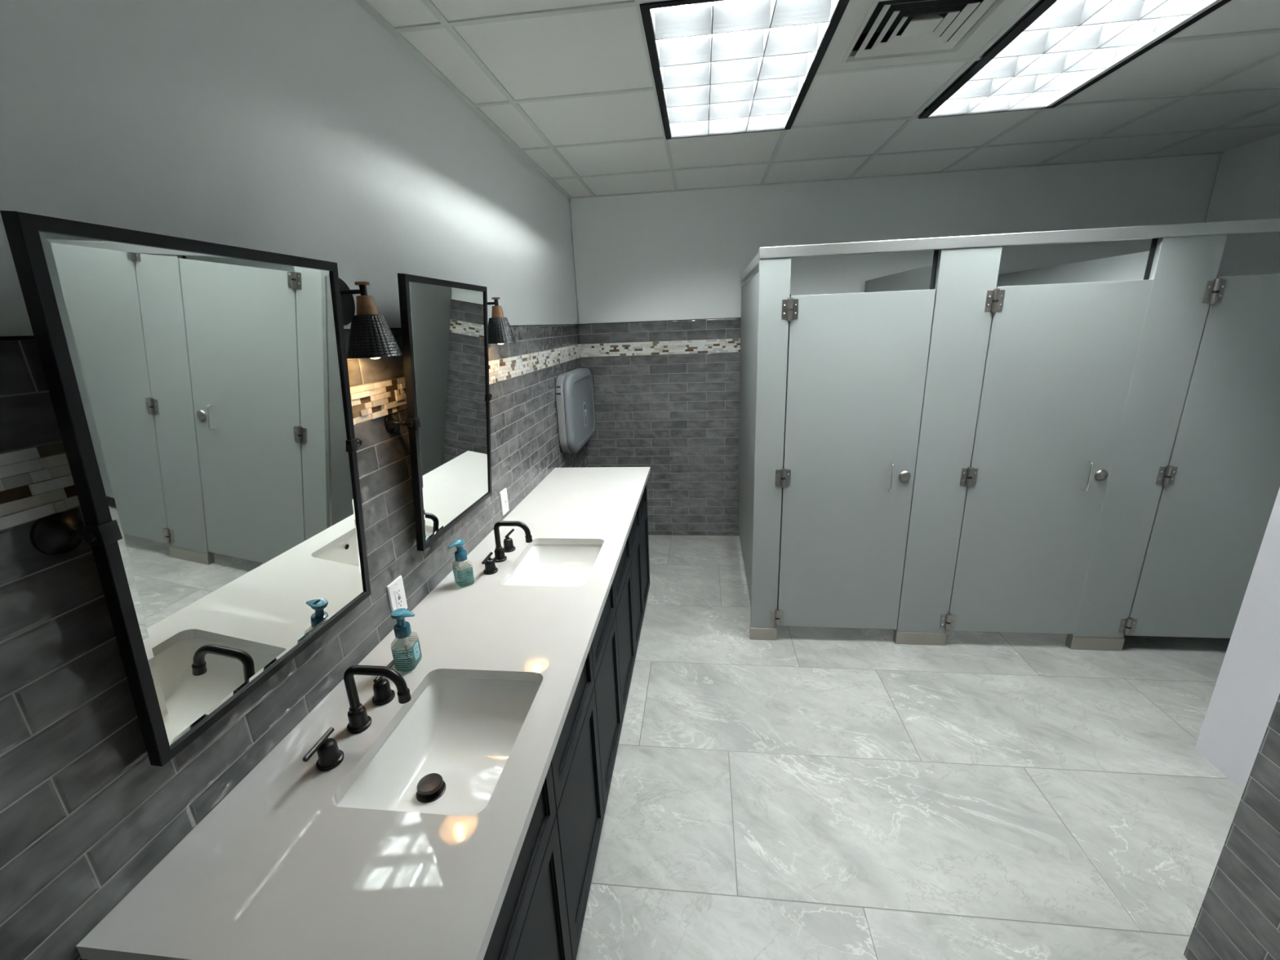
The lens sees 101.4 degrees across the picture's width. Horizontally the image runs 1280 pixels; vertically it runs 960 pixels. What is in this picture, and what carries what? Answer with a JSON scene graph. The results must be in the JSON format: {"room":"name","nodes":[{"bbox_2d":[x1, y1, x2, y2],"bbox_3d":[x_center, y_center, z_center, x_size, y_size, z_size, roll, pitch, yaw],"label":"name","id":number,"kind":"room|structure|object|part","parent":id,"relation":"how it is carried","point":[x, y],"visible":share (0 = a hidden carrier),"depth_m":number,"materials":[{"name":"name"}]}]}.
{"room":"public restroom","nodes":[
{"label":"public restroom","id":0,"kind":"room"},
{"bbox_2d":[0,0,588,959],"bbox_3d":[-0.834,-0.213,1.867,0.140,3.000,5.286,0,17,7],"label":"wall","id":1,"kind":"structure","parent":0,"point":[301,128],"depth_m":1.06,"materials":[{"name":"grey paint"}]},
{"bbox_2d":[0,210,370,766],"bbox_3d":[-0.791,-0.008,1.083,0.128,0.875,0.680,0,17,7],"label":"wall mirror","id":2,"kind":"object","parent":1,"relation":"attached to","point":[199,391],"visible":1,"depth_m":0.94,"materials":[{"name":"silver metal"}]},
{"bbox_2d":[0,344,581,529],"bbox_3d":[-0.739,-0.387,2.064,0.010,0.102,4.582,0,17,7],"label":"trim","id":3,"kind":"structure","parent":1,"relation":"attached to","point":[36,482],"depth_m":0.80,"materials":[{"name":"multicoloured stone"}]},
{"bbox_2d":[338,277,402,358],"bbox_3d":[-0.744,-0.438,1.415,0.160,0.218,0.139,0,17,7],"label":"wall sconce","id":4,"kind":"object","parent":1,"relation":"attached to","point":[371,336],"visible":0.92,"depth_m":1.39,"materials":[{"name":"black metal"}]},
{"bbox_3d":[-0.770,-0.503,1.398,0.086,0.032,0.017,0,17,7],"label":"arm","id":5,"kind":"part","parent":4,"relation":"part of","materials":[{"name":"black metal"}]},
{"bbox_3d":[-0.731,-0.392,1.427,0.139,0.110,0.139,0,17,7],"label":"lamp shade","id":6,"kind":"part","parent":4,"relation":"part of","materials":[{"name":"black metal"}]},
{"bbox_2d":[0,317,741,341],"bbox_3d":[1.380,-0.522,1.516,4.357,0.006,5.093,0,17,7],"label":"trim","id":7,"kind":"structure","parent":1,"relation":"attached to","point":[24,337],"depth_m":2.82,"materials":[{"name":"grey metal"}]},
{"bbox_2d":[386,575,407,620],"bbox_3d":[-0.778,0.379,1.684,0.009,0.121,0.080,0,17,7],"label":"wall outlet","id":8,"kind":"object","parent":1,"relation":"attached to","point":[395,589],"visible":0.85,"depth_m":1.67,"materials":[{"name":"white plastic"}]},
{"bbox_2d":[384,273,492,551],"bbox_3d":[-0.690,-0.268,1.940,0.128,0.875,0.680,0,17,7],"label":"wall mirror","id":9,"kind":"object","parent":1,"relation":"attached to","point":[444,325],"visible":1,"depth_m":1.84,"materials":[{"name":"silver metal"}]},
{"bbox_2d":[408,281,488,542],"bbox_3d":[-0.678,-0.265,1.930,0.088,0.838,0.572,0,17,7],"label":"mirror glass","id":10,"kind":"object","parent":9,"relation":"attached to","point":[448,325],"depth_m":1.87,"materials":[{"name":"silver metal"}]},
{"bbox_2d":[487,297,516,343],"bbox_3d":[-0.637,-0.711,2.316,0.160,0.218,0.139,0,17,7],"label":"wall sconce","id":11,"kind":"object","parent":1,"relation":"attached to","point":[500,331],"visible":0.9,"depth_m":2.29,"materials":[{"name":"black metal"}]},
{"bbox_3d":[-0.663,-0.776,2.299,0.086,0.032,0.017,0,17,7],"label":"arm","id":12,"kind":"part","parent":11,"relation":"part of","materials":[{"name":"black metal"}]},
{"bbox_3d":[-0.625,-0.665,2.329,0.139,0.110,0.139,0,17,7],"label":"lamp shade","id":13,"kind":"part","parent":11,"relation":"part of","materials":[{"name":"black metal"}]},
{"bbox_2d":[499,488,509,515],"bbox_3d":[-0.670,0.108,2.597,0.009,0.121,0.080,0,17,7],"label":"wall outlet","id":14,"kind":"object","parent":1,"relation":"attached to","point":[503,494],"visible":1,"depth_m":2.58,"materials":[{"name":"white plastic"}]},
{"bbox_2d":[555,368,595,453],"bbox_3d":[-0.466,-0.533,3.912,0.108,0.553,0.791,0,17,7],"label":"station","id":15,"kind":"object","parent":1,"relation":"attached to","point":[575,400],"visible":1,"depth_m":3.66,"materials":[{"name":"grey plastic"}]},
{"bbox_2d":[366,0,1279,196],"bbox_3d":[1.348,-1.405,1.249,4.346,0.024,5.082,0,17,7],"label":"ceiling","id":16,"kind":"structure","parent":0,"point":[597,51],"depth_m":2.46,"materials":[{"name":"tile"}]},
{"bbox_2d":[639,0,849,139],"bbox_3d":[0.377,-1.683,2.092,0.631,0.170,1.219,0,17,7],"label":"ceiling light","id":17,"kind":"object","parent":16,"relation":"attached to","point":[719,67],"visible":1,"depth_m":1.96,"materials":[{"name":"plastic"}]},
{"bbox_2d":[354,0,1279,199],"bbox_3d":[1.345,-1.394,1.256,4.357,0.012,5.093,0,17,7],"label":"grid","id":18,"kind":"structure","parent":16,"relation":"attached to","point":[395,32],"depth_m":2.25,"materials":[{"name":"metal"}]},
{"bbox_2d":[816,0,1031,72],"bbox_3d":[0.940,-1.549,1.745,0.584,0.079,0.584,0,17,7],"label":"ceiling vent","id":19,"kind":"object","parent":16,"relation":"in","point":[869,33],"visible":1,"depth_m":1.80,"materials":[{"name":"metal"}]},
{"bbox_3d":[0.941,-1.526,1.752,0.100,0.027,0.100,0,17,7],"label":"plate","id":20,"kind":"part","parent":19,"relation":"part of","materials":[{"name":"paint"}]},
{"bbox_2d":[918,0,1231,119],"bbox_3d":[1.607,-1.688,1.945,0.617,0.170,1.219,0,17,7],"label":"ceiling light","id":21,"kind":"object","parent":16,"relation":"attached to","point":[1055,44],"visible":0.88,"depth_m":1.98,"materials":[{"name":"plastic"}]},
{"bbox_2d":[569,153,1222,535],"bbox_3d":[1.738,-0.976,4.080,4.450,3.000,0.140,0,17,7],"label":"wall","id":22,"kind":"structure","parent":0,"point":[678,255],"depth_m":3.92,"materials":[{"name":"grey paint"}]},
{"bbox_2d":[580,338,740,356],"bbox_3d":[0.214,-1.050,4.162,1.396,0.102,0.010,0,17,7],"label":"trim","id":23,"kind":"structure","parent":22,"relation":"attached to","point":[722,345],"depth_m":4.17,"materials":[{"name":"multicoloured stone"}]},
{"bbox_2d":[576,534,1243,959],"bbox_3d":[1.430,1.261,2.046,4.600,0.100,5.286,0,17,7],"label":"floor","id":24,"kind":"structure","parent":0,"point":[806,793],"depth_m":2.05,"materials":[{"name":"tile"}]},
{"bbox_2d":[483,645,604,959],"bbox_3d":[-0.502,1.027,1.399,0.611,0.866,0.962,0,17,7],"label":"vanity cabinet","id":25,"kind":"object","parent":24,"relation":"on","point":[541,915],"visible":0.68,"depth_m":1.35,"materials":[{"name":"wood"}]},
{"bbox_2d":[75,466,650,959],"bbox_3d":[-0.407,0.336,2.127,0.639,0.029,2.820,0,17,7],"label":"countertop","id":26,"kind":"structure","parent":25,"relation":"on","point":[277,870],"depth_m":1.00,"materials":[{"name":"white stone"}]},
{"bbox_2d":[302,659,411,771],"bbox_3d":[-0.619,0.511,1.222,0.170,0.169,0.332,0,17,7],"label":"faucet","id":27,"kind":"object","parent":26,"relation":"on","point":[329,754],"visible":1,"depth_m":1.21,"materials":[{"name":"black metal"}]},
{"bbox_3d":[-0.684,0.563,1.117,0.011,0.013,0.087,0,17,7],"label":"lever","id":28,"kind":"part","parent":27,"relation":"part of","materials":[{"name":"black metal"}]},
{"bbox_3d":[-0.684,0.590,1.147,0.054,0.066,0.054,0,17,7],"label":"handle","id":29,"kind":"part","parent":27,"relation":"part of","materials":[{"name":"black metal"}]},
{"bbox_3d":[-0.674,0.564,1.251,0.053,0.056,0.053,0,17,7],"label":"spout","id":30,"kind":"part","parent":27,"relation":"part of","materials":[{"name":"black metal"}]},
{"bbox_3d":[-0.613,0.485,1.220,0.151,0.119,0.021,0,17,7],"label":"spout","id":31,"kind":"part","parent":27,"relation":"part of","materials":[{"name":"black metal"}]},
{"bbox_3d":[-0.661,0.531,1.340,0.054,0.066,0.054,0,17,7],"label":"handle","id":32,"kind":"part","parent":27,"relation":"part of","materials":[{"name":"black metal"}]},
{"bbox_3d":[-0.657,0.492,1.349,0.011,0.013,0.087,0,17,7],"label":"lever","id":33,"kind":"part","parent":27,"relation":"part of","materials":[{"name":"black metal"}]},
{"bbox_2d":[391,608,422,669],"bbox_3d":[-0.650,0.441,1.458,0.068,0.172,0.068,-2,17,2],"label":"soap bottle","id":34,"kind":"object","parent":26,"relation":"on","point":[402,628],"visible":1,"depth_m":1.44,"materials":[{"name":"plastic"}]},
{"bbox_3d":[-0.658,0.387,1.442,0.024,0.031,0.024,-2,17,2],"label":"pump stem","id":35,"kind":"part","parent":34,"relation":"part of","materials":[{"name":"teal plastic"}]},
{"bbox_2d":[336,677,541,816],"bbox_3d":[-0.440,0.682,1.265,0.374,0.138,0.481,0,17,7],"label":"sink","id":36,"kind":"object","parent":26,"relation":"in","point":[449,753],"visible":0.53,"depth_m":1.35,"materials":[{"name":"white ceramic"}]},
{"bbox_2d":[448,539,474,586],"bbox_3d":[-0.658,0.303,1.919,0.068,0.172,0.068,-16,22,-39],"label":"soap bottle","id":37,"kind":"object","parent":26,"relation":"on","point":[460,555],"visible":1,"depth_m":1.91,"materials":[{"name":"plastic"}]},
{"bbox_3d":[-0.656,0.248,1.906,0.024,0.031,0.024,-16,22,-39],"label":"pump stem","id":38,"kind":"part","parent":37,"relation":"part of","materials":[{"name":"teal plastic"}]},
{"bbox_2d":[481,520,532,574],"bbox_3d":[-0.515,0.245,2.099,0.170,0.169,0.332,0,17,7],"label":"faucet","id":39,"kind":"object","parent":26,"relation":"on","point":[490,566],"visible":1,"depth_m":2.08,"materials":[{"name":"black metal"}]},
{"bbox_3d":[-0.581,0.297,1.994,0.011,0.013,0.087,0,17,7],"label":"lever","id":40,"kind":"part","parent":39,"relation":"part of","materials":[{"name":"black metal"}]},
{"bbox_3d":[-0.580,0.324,2.024,0.054,0.066,0.054,0,17,7],"label":"handle","id":41,"kind":"part","parent":39,"relation":"part of","materials":[{"name":"black metal"}]},
{"bbox_3d":[-0.571,0.298,2.128,0.053,0.056,0.053,0,17,7],"label":"spout","id":42,"kind":"part","parent":39,"relation":"part of","materials":[{"name":"black metal"}]},
{"bbox_3d":[-0.557,0.266,2.217,0.054,0.066,0.054,0,17,7],"label":"handle","id":43,"kind":"part","parent":39,"relation":"part of","materials":[{"name":"black metal"}]},
{"bbox_3d":[-0.553,0.227,2.227,0.011,0.013,0.087,0,17,7],"label":"lever","id":44,"kind":"part","parent":39,"relation":"part of","materials":[{"name":"black metal"}]},
{"bbox_3d":[-0.510,0.220,2.098,0.151,0.119,0.021,0,17,7],"label":"spout","id":45,"kind":"part","parent":39,"relation":"part of","materials":[{"name":"black metal"}]},
{"bbox_2d":[502,544,602,586],"bbox_3d":[-0.336,0.416,2.142,0.374,0.138,0.481,0,17,7],"label":"sink","id":46,"kind":"object","parent":26,"relation":"in","point":[543,565],"visible":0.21,"depth_m":2.30,"materials":[{"name":"white ceramic"}]},
{"bbox_3d":[-0.248,0.789,1.043,0.020,0.219,0.476,0,17,7],"label":"drawer","id":47,"kind":"part","parent":25,"relation":"part of","materials":[{"name":"wood"}]},
{"bbox_3d":[-0.233,1.170,1.157,0.020,0.566,0.476,0,17,7],"label":"door","id":48,"kind":"part","parent":25,"relation":"part of","materials":[{"name":"wood"}]},
{"bbox_3d":[-0.194,0.650,1.501,0.020,0.219,0.479,0,17,7],"label":"drawer","id":49,"kind":"part","parent":25,"relation":"part of","materials":[{"name":"wood"}]},
{"bbox_3d":[-0.179,1.031,1.615,0.020,0.566,0.479,0,17,7],"label":"door","id":50,"kind":"part","parent":25,"relation":"part of","materials":[{"name":"wood"}]},
{"bbox_2d":[591,533,635,814],"bbox_3d":[-0.395,0.752,2.306,0.611,0.866,0.944,0,17,7],"label":"vanity cabinet","id":51,"kind":"object","parent":24,"relation":"on","point":[613,646],"visible":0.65,"depth_m":2.17,"materials":[{"name":"wood"}]},
{"bbox_3d":[-0.141,0.514,1.950,0.020,0.219,0.457,0,17,7],"label":"drawer","id":52,"kind":"part","parent":51,"relation":"part of","materials":[{"name":"wood"}]},
{"bbox_3d":[-0.126,0.895,2.063,0.020,0.566,0.457,0,17,7],"label":"door","id":53,"kind":"part","parent":51,"relation":"part of","materials":[{"name":"wood"}]},
{"bbox_3d":[-0.088,0.378,2.399,0.020,0.219,0.480,0,17,7],"label":"drawer","id":54,"kind":"part","parent":51,"relation":"part of","materials":[{"name":"wood"}]},
{"bbox_3d":[-0.073,0.759,2.513,0.020,0.566,0.480,0,17,7],"label":"door","id":55,"kind":"part","parent":51,"relation":"part of","materials":[{"name":"wood"}]},
{"bbox_2d":[629,484,649,657],"bbox_3d":[-0.294,0.494,3.160,0.611,0.866,0.849,0,17,7],"label":"vanity cabinet","id":56,"kind":"object","parent":24,"relation":"on","point":[638,533],"visible":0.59,"depth_m":3.07,"materials":[{"name":"wood"}]},
{"bbox_3d":[-0.037,0.247,2.833,0.020,0.219,0.423,0,17,7],"label":"drawer","id":57,"kind":"part","parent":56,"relation":"part of","materials":[{"name":"wood"}]},
{"bbox_3d":[-0.021,0.628,2.946,0.020,0.566,0.423,0,17,7],"label":"door","id":58,"kind":"part","parent":56,"relation":"part of","materials":[{"name":"wood"}]},
{"bbox_3d":[0.011,0.125,3.237,0.020,0.219,0.419,0,17,7],"label":"drawer","id":59,"kind":"part","parent":56,"relation":"part of","materials":[{"name":"wood"}]},
{"bbox_3d":[0.026,0.505,3.350,0.020,0.566,0.419,0,17,7],"label":"door","id":60,"kind":"part","parent":56,"relation":"part of","materials":[{"name":"wood"}]},
{"bbox_2d":[737,217,1279,650],"bbox_3d":[2.230,-0.312,3.327,3.099,2.120,1.563,0,17,7],"label":"partition","id":61,"kind":"object","parent":24,"relation":"on","point":[1180,260],"depth_m":2.60,"materials":[{"name":"metal"}]},
{"bbox_3d":[0.733,-0.320,3.527,0.025,1.935,1.511,0,17,7],"label":"panel","id":62,"kind":"part","parent":61,"relation":"part of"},
{"bbox_2d":[770,288,935,629],"bbox_3d":[1.065,-0.020,2.732,0.697,1.806,0.063,0,17,7],"label":"door","id":63,"kind":"structure","parent":61,"relation":"in","point":[857,362],"depth_m":2.70,"materials":[{"name":"metal"}]},
{"bbox_3d":[1.290,-0.014,2.694,0.008,0.154,0.038,0,17,7],"label":"pull handle","id":64,"kind":"part","parent":63,"relation":"part of","materials":[{"name":"silver metal"}]},
{"bbox_3d":[1.364,-0.018,2.695,0.057,0.057,0.017,0,17,7],"label":"lock knob","id":65,"kind":"part","parent":63,"relation":"part of","materials":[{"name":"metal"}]},
{"bbox_3d":[1.627,-0.324,3.421,0.025,1.935,1.511,0,17,7],"label":"panel","id":66,"kind":"part","parent":61,"relation":"part of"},
{"bbox_2d":[939,279,1153,634],"bbox_3d":[1.982,-0.024,2.622,0.697,1.806,0.063,0,17,7],"label":"door","id":67,"kind":"structure","parent":61,"relation":"in","point":[1060,358],"depth_m":2.59,"materials":[{"name":"metal"}]},
{"bbox_3d":[2.206,-0.018,2.584,0.008,0.154,0.038,0,17,7],"label":"pull handle","id":68,"kind":"part","parent":67,"relation":"part of","materials":[{"name":"silver metal"}]},
{"bbox_3d":[2.280,-0.023,2.585,0.057,0.057,0.017,0,17,7],"label":"lock knob","id":69,"kind":"part","parent":67,"relation":"part of","materials":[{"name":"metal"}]},
{"bbox_3d":[2.531,-0.328,3.313,0.025,1.935,1.511,0,17,7],"label":"panel","id":70,"kind":"part","parent":61,"relation":"part of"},
{"bbox_2d":[1118,273,1279,638],"bbox_3d":[2.879,-0.028,2.515,0.697,1.806,0.063,0,17,7],"label":"door","id":71,"kind":"structure","parent":61,"relation":"in","point":[1220,480],"depth_m":2.53,"materials":[{"name":"metal"}]},
{"bbox_2d":[1183,693,1279,959],"bbox_3d":[1.454,0.218,0.113,0.125,3.000,2.015,0,17,7],"label":"tiled wall","id":72,"kind":"structure","parent":0,"point":[1238,917],"depth_m":1.32,"materials":[{"name":"tile"}]},
{"bbox_2d":[1194,487,1279,791],"bbox_3d":[2.167,0.098,0.417,0.120,3.000,2.824,0,17,7],"label":"wall","id":73,"kind":"structure","parent":0,"point":[1246,693],"depth_m":1.98,"materials":[{"name":"white paint"}]},
{"bbox_2d":[1204,133,1279,276],"bbox_3d":[3.768,-0.654,2.726,0.100,3.000,2.166,0,17,7],"label":"wall","id":74,"kind":"structure","parent":0,"point":[1246,187],"depth_m":3.25,"materials":[{"name":"grey paint"}]}
]}

